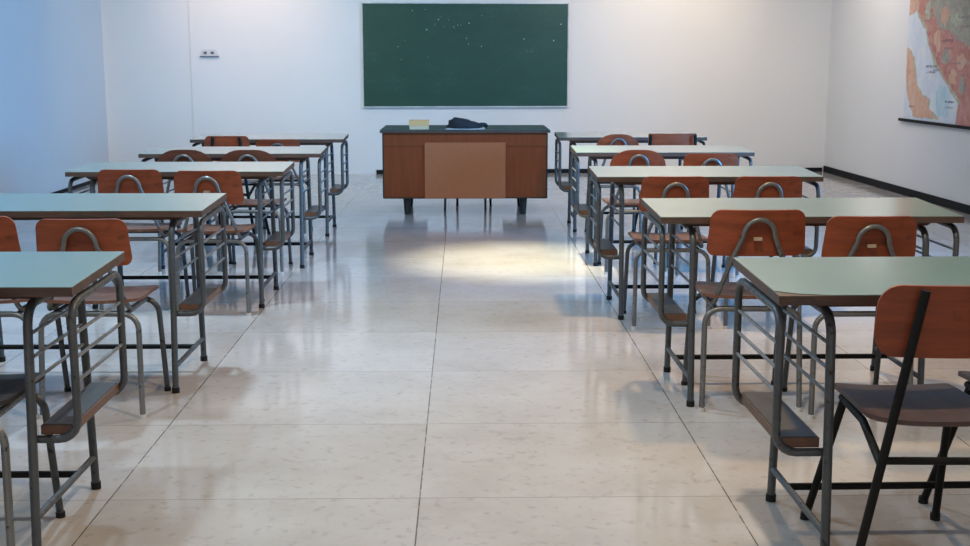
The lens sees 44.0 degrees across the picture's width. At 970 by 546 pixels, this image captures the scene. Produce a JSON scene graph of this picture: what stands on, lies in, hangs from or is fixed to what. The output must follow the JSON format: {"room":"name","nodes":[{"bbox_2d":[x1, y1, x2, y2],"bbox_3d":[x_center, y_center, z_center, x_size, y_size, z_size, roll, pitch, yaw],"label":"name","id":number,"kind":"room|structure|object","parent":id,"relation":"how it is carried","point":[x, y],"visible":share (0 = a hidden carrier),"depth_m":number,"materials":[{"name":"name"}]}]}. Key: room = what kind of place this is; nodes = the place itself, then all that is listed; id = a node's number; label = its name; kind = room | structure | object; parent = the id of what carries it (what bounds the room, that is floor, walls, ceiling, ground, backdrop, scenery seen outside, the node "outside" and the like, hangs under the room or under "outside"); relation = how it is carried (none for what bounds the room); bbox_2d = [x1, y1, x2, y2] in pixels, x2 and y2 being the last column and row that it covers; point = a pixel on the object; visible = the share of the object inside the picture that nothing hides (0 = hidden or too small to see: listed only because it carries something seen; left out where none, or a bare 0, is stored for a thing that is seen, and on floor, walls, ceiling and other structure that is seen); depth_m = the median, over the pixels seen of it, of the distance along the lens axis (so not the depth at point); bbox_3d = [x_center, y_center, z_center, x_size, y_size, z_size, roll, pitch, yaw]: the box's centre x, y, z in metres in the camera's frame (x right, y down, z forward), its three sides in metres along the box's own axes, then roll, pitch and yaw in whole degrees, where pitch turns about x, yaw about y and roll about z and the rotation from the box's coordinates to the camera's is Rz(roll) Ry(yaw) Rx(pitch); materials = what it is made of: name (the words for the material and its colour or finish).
{"room":"classroom","nodes":[
{"label":"classroom","id":0,"kind":"room"},
{"bbox_2d":[0,0,108,192],"bbox_3d":[-4.332,-1.150,5.212,0.250,3.100,17.220,0,10,-1],"label":"wall","id":1,"kind":"structure","parent":0,"point":[53,114],"depth_m":11.90,"materials":[{"name":"paint"}]},
{"bbox_2d":[52,180,90,192],"bbox_3d":[-4.200,0.359,5.480,0.014,0.035,17.220,0,10,-1],"label":"baseboard","id":2,"kind":"structure","parent":1,"relation":"attached to","point":[87,182],"depth_m":12.68,"materials":[{"name":"black plastic"}]},
{"bbox_2d":[100,0,193,161],"bbox_3d":[-4.156,-2.739,14.249,1.434,3.100,0.586,0,10,-1],"label":"wall","id":3,"kind":"structure","parent":0,"point":[146,43],"depth_m":14.03,"materials":[{"name":"paint"}]},
{"bbox_2d":[0,172,969,545],"bbox_3d":[0.190,0.302,6.251,9.800,0.120,18.600,0,10,-1],"label":"floor","id":4,"kind":"structure","parent":0,"point":[465,374],"depth_m":4.70,"materials":[{"name":"stone"}]},
{"bbox_2d":[0,373,65,545],"bbox_3d":[-1.433,0.377,3.258,0.402,0.769,0.450,0,10,-1],"label":"chair","id":5,"kind":"object","parent":4,"relation":"on","point":[12,386],"visible":0.72,"depth_m":3.23,"materials":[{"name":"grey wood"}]},
{"bbox_2d":[0,216,70,418],"bbox_3d":[-1.882,0.140,4.609,0.402,0.769,0.450,0,10,-1],"label":"chair","id":6,"kind":"object","parent":4,"relation":"on","point":[9,241],"visible":0.34,"depth_m":4.44,"materials":[{"name":"red wood"}]},
{"bbox_2d":[0,251,127,545],"bbox_3d":[-1.668,0.352,3.438,1.165,0.756,0.560,0,10,-1],"label":"school desk","id":7,"kind":"object","parent":4,"relation":"on","point":[38,277],"visible":1,"depth_m":3.33,"materials":[{"name":"grey metal"}]},
{"bbox_2d":[41,382,118,434],"bbox_3d":[-1.158,0.386,3.454,0.087,0.026,0.440,0,10,-1],"label":"tray","id":8,"kind":"object","parent":7,"relation":"on","point":[95,395],"depth_m":3.39,"materials":[{"name":"brown wood"}]},
{"bbox_2d":[35,218,170,419],"bbox_3d":[-1.477,0.143,4.617,0.402,0.759,0.450,0,10,-1],"label":"chair","id":9,"kind":"object","parent":4,"relation":"on","point":[52,235],"visible":0.69,"depth_m":4.44,"materials":[{"name":"red wood"}]},
{"bbox_2d":[0,193,227,393],"bbox_3d":[-1.707,0.068,5.053,1.165,0.756,0.560,0,10,-1],"label":"school desk","id":10,"kind":"object","parent":4,"relation":"on","point":[175,207],"visible":1,"depth_m":4.91,"materials":[{"name":"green laminate"}]},
{"bbox_2d":[179,285,221,310],"bbox_3d":[-1.198,0.102,5.067,0.087,0.026,0.440,0,10,-1],"label":"tray","id":11,"kind":"object","parent":10,"relation":"on","point":[194,302],"depth_m":4.96,"materials":[{"name":"brown wood"}]},
{"bbox_2d":[97,169,189,312],"bbox_3d":[-1.862,-0.195,6.511,0.402,0.769,0.450,0,10,-1],"label":"chair","id":12,"kind":"object","parent":4,"relation":"on","point":[109,180],"visible":0.48,"depth_m":6.28,"materials":[{"name":"red wood"}]},
{"bbox_2d":[65,162,294,308],"bbox_3d":[-1.673,-0.226,6.728,1.165,0.756,0.560,0,10,-1],"label":"school desk","id":13,"kind":"object","parent":4,"relation":"on","point":[262,171],"visible":0.73,"depth_m":6.63,"materials":[{"name":"green laminate"}]},
{"bbox_2d":[265,231,290,245],"bbox_3d":[-1.163,-0.193,6.746,0.087,0.026,0.400,0,10,-1],"label":"tray","id":14,"kind":"object","parent":13,"relation":"on","point":[275,239],"depth_m":6.61,"materials":[{"name":"brown wood"}]},
{"bbox_2d":[266,231,289,240],"bbox_3d":[-1.163,-0.207,6.743,0.079,0.002,0.388,0,10,-1],"label":"tray","id":15,"kind":"object","parent":13,"relation":"on","point":[276,235],"depth_m":6.73,"materials":[{"name":"grey metal"}]},
{"bbox_2d":[157,150,231,273],"bbox_3d":[-1.871,-0.411,7.691,0.402,0.786,0.450,0,10,-1],"label":"chair","id":16,"kind":"object","parent":4,"relation":"on","point":[172,155],"visible":0.26,"depth_m":7.45,"materials":[{"name":"brown wood"}]},
{"bbox_2d":[174,170,264,315],"bbox_3d":[-1.434,-0.182,6.439,0.402,0.769,0.450,0,10,0],"label":"chair","id":17,"kind":"object","parent":4,"relation":"on","point":[228,182],"visible":0.73,"depth_m":6.24,"materials":[{"name":"red wood"}]},
{"bbox_2d":[138,146,327,268],"bbox_3d":[-1.646,-0.447,7.985,1.165,0.756,0.560,0,10,-2],"label":"school desk","id":18,"kind":"object","parent":4,"relation":"on","point":[302,153],"visible":0.66,"depth_m":7.85,"materials":[{"name":"green laminate"}]},
{"bbox_2d":[305,206,323,215],"bbox_3d":[-1.136,-0.415,8.005,0.087,0.026,0.380,0,10,-2],"label":"tray","id":19,"kind":"object","parent":18,"relation":"on","point":[312,210],"depth_m":7.82,"materials":[{"name":"brown wood"}]},
{"bbox_2d":[204,136,270,241],"bbox_3d":[-1.862,-0.639,8.959,0.410,0.798,0.615,0,10,-1],"label":"chair","id":20,"kind":"object","parent":4,"relation":"on","point":[210,141],"visible":0.38,"depth_m":8.63,"materials":[{"name":"red wood"}]},
{"bbox_2d":[220,150,292,274],"bbox_3d":[-1.471,-0.409,7.678,0.402,0.786,0.450,0,10,-1],"label":"chair","id":21,"kind":"object","parent":4,"relation":"on","point":[236,155],"visible":0.53,"depth_m":7.53,"materials":[{"name":"brown wood"}]},
{"bbox_2d":[190,134,348,236],"bbox_3d":[-1.667,-0.698,9.413,1.165,0.756,0.560,0,10,-1],"label":"school desk","id":22,"kind":"object","parent":4,"relation":"on","point":[328,140],"visible":0.52,"depth_m":9.28,"materials":[{"name":"green laminate"}]},
{"bbox_2d":[330,184,344,192],"bbox_3d":[-1.157,-0.665,9.428,0.087,0.026,0.370,0,10,-1],"label":"tray","id":23,"kind":"object","parent":22,"relation":"on","point":[338,188],"depth_m":9.25,"materials":[{"name":"brown wood"}]},
{"bbox_2d":[255,139,312,235],"bbox_3d":[-1.579,-0.683,9.365,0.402,0.743,0.450,0,10,-1],"label":"chair","id":24,"kind":"object","parent":4,"relation":"on","point":[261,142],"visible":0.42,"depth_m":9.20,"materials":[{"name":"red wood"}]},
{"bbox_2d":[380,125,549,213],"bbox_3d":[-0.179,-0.938,10.809,1.470,0.743,0.840,0,10,-1],"label":"desk","id":25,"kind":"object","parent":4,"relation":"on","point":[494,161],"visible":0.98,"depth_m":10.42,"materials":[{"name":"red wood"}]},
{"bbox_2d":[409,120,428,128],"bbox_3d":[-0.576,-1.297,10.485,0.176,0.078,0.126,0,10,-3],"label":"box","id":26,"kind":"object","parent":25,"relation":"on","point":[413,124],"visible":1,"depth_m":10.42,"materials":[{"name":"yellow cardboard"}]},
{"bbox_3d":[-0.172,-1.272,10.552,0.360,0.004,0.270,-1,10,-4],"label":"paper sheet","id":27,"kind":"object","parent":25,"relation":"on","visible":0},
{"bbox_2d":[446,117,487,128],"bbox_3d":[-0.161,-1.319,10.529,0.372,0.096,0.185,0,10,-1],"label":"cloth bundle","id":28,"kind":"object","parent":27,"relation":"on","point":[458,123],"visible":1,"depth_m":10.48,"materials":[{"name":"black fabric"}]},
{"bbox_2d":[444,199,491,209],"bbox_3d":[-0.155,-0.820,10.973,0.441,0.455,0.321,0,10,-1],"label":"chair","id":29,"kind":"object","parent":4,"relation":"on","point":[457,200],"visible":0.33,"depth_m":10.86,"materials":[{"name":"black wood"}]},
{"bbox_2d":[584,134,641,235],"bbox_3d":[0.990,-0.679,9.199,0.402,0.791,0.450,0,10,-1],"label":"chair","id":30,"kind":"object","parent":4,"relation":"on","point":[613,139],"visible":0.27,"depth_m":8.96,"materials":[{"name":"red wood"}]},
{"bbox_2d":[554,132,706,231],"bbox_3d":[1.154,-0.742,9.660,1.165,0.756,0.560,0,10,-1],"label":"school desk","id":31,"kind":"object","parent":4,"relation":"on","point":[573,137],"visible":0.51,"depth_m":9.52,"materials":[{"name":"green laminate"}]},
{"bbox_2d":[561,181,570,185],"bbox_3d":[0.644,-0.719,9.655,0.079,0.002,0.358,0,10,-1],"label":"tray","id":32,"kind":"object","parent":31,"relation":"on","point":[563,183],"depth_m":9.65,"materials":[{"name":"grey metal"}]},
{"bbox_2d":[598,150,666,274],"bbox_3d":[0.947,-0.409,7.682,0.402,0.786,0.450,0,10,-1],"label":"chair","id":33,"kind":"object","parent":4,"relation":"on","point":[628,157],"visible":0.46,"depth_m":7.46,"materials":[{"name":"red wood"}]},
{"bbox_2d":[570,145,754,265],"bbox_3d":[1.172,-0.467,8.094,1.165,0.756,0.560,0,10,-1],"label":"school desk","id":34,"kind":"object","parent":4,"relation":"on","point":[593,152],"visible":0.53,"depth_m":7.98,"materials":[{"name":"green laminate"}]},
{"bbox_2d":[574,204,588,214],"bbox_3d":[0.662,-0.430,8.091,0.087,0.026,0.380,0,10,-1],"label":"tray","id":35,"kind":"object","parent":34,"relation":"on","point":[583,209],"depth_m":7.91,"materials":[{"name":"brown wood"}]},
{"bbox_2d":[635,133,696,231],"bbox_3d":[1.389,-0.690,9.254,0.430,0.798,0.615,0,10,-1],"label":"chair","id":36,"kind":"object","parent":4,"relation":"on","point":[689,138],"visible":0.17,"depth_m":8.92,"materials":[{"name":"red wood"}]},
{"bbox_2d":[624,176,710,329],"bbox_3d":[0.931,-0.127,6.127,0.402,0.769,0.450,0,10,-1],"label":"chair","id":37,"kind":"object","parent":4,"relation":"on","point":[651,186],"visible":0.51,"depth_m":5.95,"materials":[{"name":"red wood"}]},
{"bbox_2d":[667,153,738,277],"bbox_3d":[1.375,-0.380,7.553,0.402,0.773,0.450,0,10,-1],"label":"chair","id":38,"kind":"object","parent":4,"relation":"on","point":[691,159],"visible":0.24,"depth_m":7.31,"materials":[{"name":"red wood"}]},
{"bbox_2d":[588,166,823,319],"bbox_3d":[1.155,-0.177,6.449,1.165,0.756,0.560,0,10,-1],"label":"school desk","id":39,"kind":"object","parent":4,"relation":"on","point":[619,176],"visible":0.62,"depth_m":6.33,"materials":[{"name":"green laminate"}]},
{"bbox_2d":[593,239,617,254],"bbox_3d":[0.644,-0.141,6.448,0.087,0.026,0.400,0,10,-1],"label":"tray","id":40,"kind":"object","parent":39,"relation":"on","point":[606,247],"depth_m":6.29,"materials":[{"name":"brown wood"}]},
{"bbox_2d":[800,250,811,254],"bbox_3d":[1.664,-0.143,6.462,0.087,0.026,0.400,0,10,-1],"label":"tray","id":41,"kind":"object","parent":39,"relation":"on","point":[806,252],"depth_m":6.26,"materials":[{"name":"brown wood"}]},
{"bbox_2d":[681,209,805,411],"bbox_3d":[1.017,0.116,4.709,0.402,0.781,0.450,0,10,0],"label":"chair","id":42,"kind":"object","parent":4,"relation":"on","point":[733,233],"visible":0.7,"depth_m":4.49,"materials":[{"name":"red wood"}]},
{"bbox_2d":[710,176,801,328],"bbox_3d":[1.391,-0.129,6.135,0.402,0.769,0.450,0,10,-1],"label":"chair","id":43,"kind":"object","parent":4,"relation":"on","point":[745,186],"visible":0.22,"depth_m":5.89,"materials":[{"name":"red wood"}]},
{"bbox_2d":[641,198,964,406],"bbox_3d":[1.244,0.099,4.879,1.165,0.756,0.560,0,10,-1],"label":"school desk","id":44,"kind":"object","parent":4,"relation":"on","point":[686,212],"visible":0.76,"depth_m":4.77,"materials":[{"name":"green laminate"}]},
{"bbox_2d":[647,293,686,320],"bbox_3d":[0.734,0.136,4.874,0.087,0.026,0.440,0,10,-1],"label":"tray","id":45,"kind":"object","parent":44,"relation":"on","point":[671,311],"depth_m":4.76,"materials":[{"name":"brown wood"}]},
{"bbox_2d":[782,216,916,419],"bbox_3d":[1.409,0.138,4.618,0.402,0.769,0.450,0,10,-1],"label":"chair","id":46,"kind":"object","parent":4,"relation":"on","point":[845,236],"visible":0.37,"depth_m":4.39,"materials":[{"name":"red wood"}]},
{"bbox_2d":[732,256,969,545],"bbox_3d":[1.317,0.367,3.353,1.165,0.756,0.560,0,10,-2],"label":"school desk","id":47,"kind":"object","parent":4,"relation":"on","point":[821,283],"visible":1,"depth_m":3.24,"materials":[{"name":"green laminate"}]},
{"bbox_2d":[740,392,818,447],"bbox_3d":[0.815,0.405,3.345,0.101,0.026,0.440,0,10,-2],"label":"tray","id":48,"kind":"object","parent":47,"relation":"on","point":[794,433],"depth_m":3.27,"materials":[{"name":"brown wood"}]},
{"bbox_2d":[800,285,969,545],"bbox_3d":[1.125,0.378,3.161,0.480,0.804,0.615,0,10,1],"label":"chair","id":49,"kind":"object","parent":4,"relation":"on","point":[912,321],"visible":0.99,"depth_m":2.88,"materials":[{"name":"red wood"}]},
{"bbox_2d":[918,371,969,503],"bbox_3d":[1.528,0.354,3.296,0.480,0.804,0.615,0,10,-1],"label":"chair","id":50,"kind":"object","parent":4,"relation":"on","point":[923,498],"visible":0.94,"depth_m":3.55,"materials":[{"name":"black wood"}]},
{"bbox_2d":[188,0,831,174],"bbox_3d":[0.341,-2.771,14.428,7.591,3.100,0.500,-1,10,-3],"label":"wall","id":51,"kind":"structure","parent":0,"point":[753,75],"depth_m":14.28,"materials":[{"name":"paint"}]},
{"bbox_2d":[200,49,218,56],"bbox_3d":[-3.208,-2.563,13.978,0.207,0.080,0.030,-1,10,-3],"label":"wall socket","id":52,"kind":"object","parent":51,"relation":"attached to","point":[205,52],"visible":1,"depth_m":13.96,"materials":[{"name":"grey plastic"}]},
{"bbox_2d":[361,2,568,107],"bbox_3d":[-0.226,-2.566,14.154,2.434,1.216,0.035,-1,10,-3],"label":"blackboard","id":53,"kind":"object","parent":51,"relation":"attached to","point":[415,54],"visible":1,"depth_m":14.15,"materials":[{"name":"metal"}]},
{"bbox_2d":[376,168,821,173],"bbox_3d":[1.408,-1.235,14.501,5.424,0.050,0.016,-1,10,-3],"label":"baseboard","id":54,"kind":"structure","parent":51,"relation":"attached to","point":[810,169],"depth_m":14.47,"materials":[{"name":"black plastic"}]},
{"bbox_2d":[824,0,969,204],"bbox_3d":[4.549,-1.228,5.653,0.250,3.100,17.792,0,10,-2],"label":"wall","id":55,"kind":"structure","parent":0,"point":[865,136],"depth_m":12.72,"materials":[{"name":"paint"}]},
{"bbox_2d":[823,166,969,213],"bbox_3d":[4.417,0.265,5.901,0.016,0.075,17.772,0,10,-2],"label":"baseboard","id":56,"kind":"structure","parent":55,"relation":"attached to","point":[943,202],"depth_m":12.10,"materials":[{"name":"black plastic"}]},
{"bbox_2d":[898,0,969,129],"bbox_3d":[4.240,-2.319,10.678,0.025,2.040,2.660,0,10,-2],"label":"map","id":57,"kind":"object","parent":55,"relation":"attached to","point":[937,81],"visible":1,"depth_m":11.20},
{"bbox_2d":[909,0,918,15],"bbox_3d":[4.213,-3.009,11.695,0.002,0.977,0.247,0,10,-2],"label":"print","id":58,"kind":"object","parent":57,"relation":"attached to","point":[914,5],"depth_m":11.79},
{"bbox_2d":[906,48,936,119],"bbox_3d":[4.223,-1.837,11.595,0.001,0.678,0.857,0,10,-2],"label":"print","id":59,"kind":"object","parent":57,"relation":"on","point":[921,64],"depth_m":11.61},
{"bbox_2d":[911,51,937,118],"bbox_3d":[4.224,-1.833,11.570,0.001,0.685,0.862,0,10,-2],"label":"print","id":60,"kind":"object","parent":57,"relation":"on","point":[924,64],"depth_m":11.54},
{"bbox_2d":[925,0,930,19],"bbox_3d":[4.224,-2.499,11.432,0.002,0.202,0.162,0,10,-2],"label":"print","id":61,"kind":"object","parent":57,"relation":"on","point":[927,2],"depth_m":11.44},
{"bbox_2d":[933,30,940,52],"bbox_3d":[4.232,-2.167,11.227,0.002,0.212,0.181,0,10,-2],"label":"print","id":62,"kind":"object","parent":57,"relation":"attached to","point":[936,33],"depth_m":11.23},
{"bbox_2d":[917,10,959,114],"bbox_3d":[4.250,-2.314,10.649,0.001,1.984,2.420,0,10,-2],"label":"print","id":63,"kind":"object","parent":57,"relation":"on","point":[938,31],"depth_m":11.20},
{"bbox_2d":[936,85,949,117],"bbox_3d":[4.239,-1.586,11.115,0.001,0.307,0.334,0,10,-2],"label":"print","id":64,"kind":"object","parent":57,"relation":"attached to","point":[942,91],"depth_m":11.11},
{"bbox_2d":[941,6,949,26],"bbox_3d":[4.237,-2.358,11.039,0.002,0.186,0.212,0,10,-2],"label":"print","id":65,"kind":"object","parent":57,"relation":"attached to","point":[945,10],"depth_m":11.04},
{"bbox_2d":[941,49,950,63],"bbox_3d":[4.239,-1.992,11.028,0.002,0.134,0.223,0,10,-2],"label":"print","id":66,"kind":"object","parent":57,"relation":"attached to","point":[945,53],"depth_m":11.03},
{"bbox_2d":[931,0,969,45],"bbox_3d":[4.253,-2.601,10.461,0.004,1.353,2.150,0,10,-2],"label":"print","id":67,"kind":"object","parent":57,"relation":"attached to","point":[961,34],"depth_m":10.80},
{"bbox_2d":[949,69,956,84],"bbox_3d":[4.244,-1.783,10.891,0.002,0.141,0.180,0,10,-2],"label":"print","id":68,"kind":"object","parent":57,"relation":"attached to","point":[952,72],"depth_m":10.88},
{"bbox_2d":[951,12,962,25],"bbox_3d":[4.245,-2.283,10.796,0.002,0.131,0.255,0,10,-2],"label":"print","id":69,"kind":"object","parent":57,"relation":"attached to","point":[956,17],"depth_m":10.79},
{"bbox_2d":[957,53,966,69],"bbox_3d":[4.250,-1.883,10.690,0.002,0.154,0.221,0,10,-2],"label":"print","id":70,"kind":"object","parent":57,"relation":"attached to","point":[961,57],"depth_m":10.69},
{"bbox_2d":[959,76,965,95],"bbox_3d":[4.251,-1.666,10.686,0.002,0.182,0.146,0,10,-2],"label":"print","id":71,"kind":"object","parent":57,"relation":"attached to","point":[962,79],"depth_m":10.68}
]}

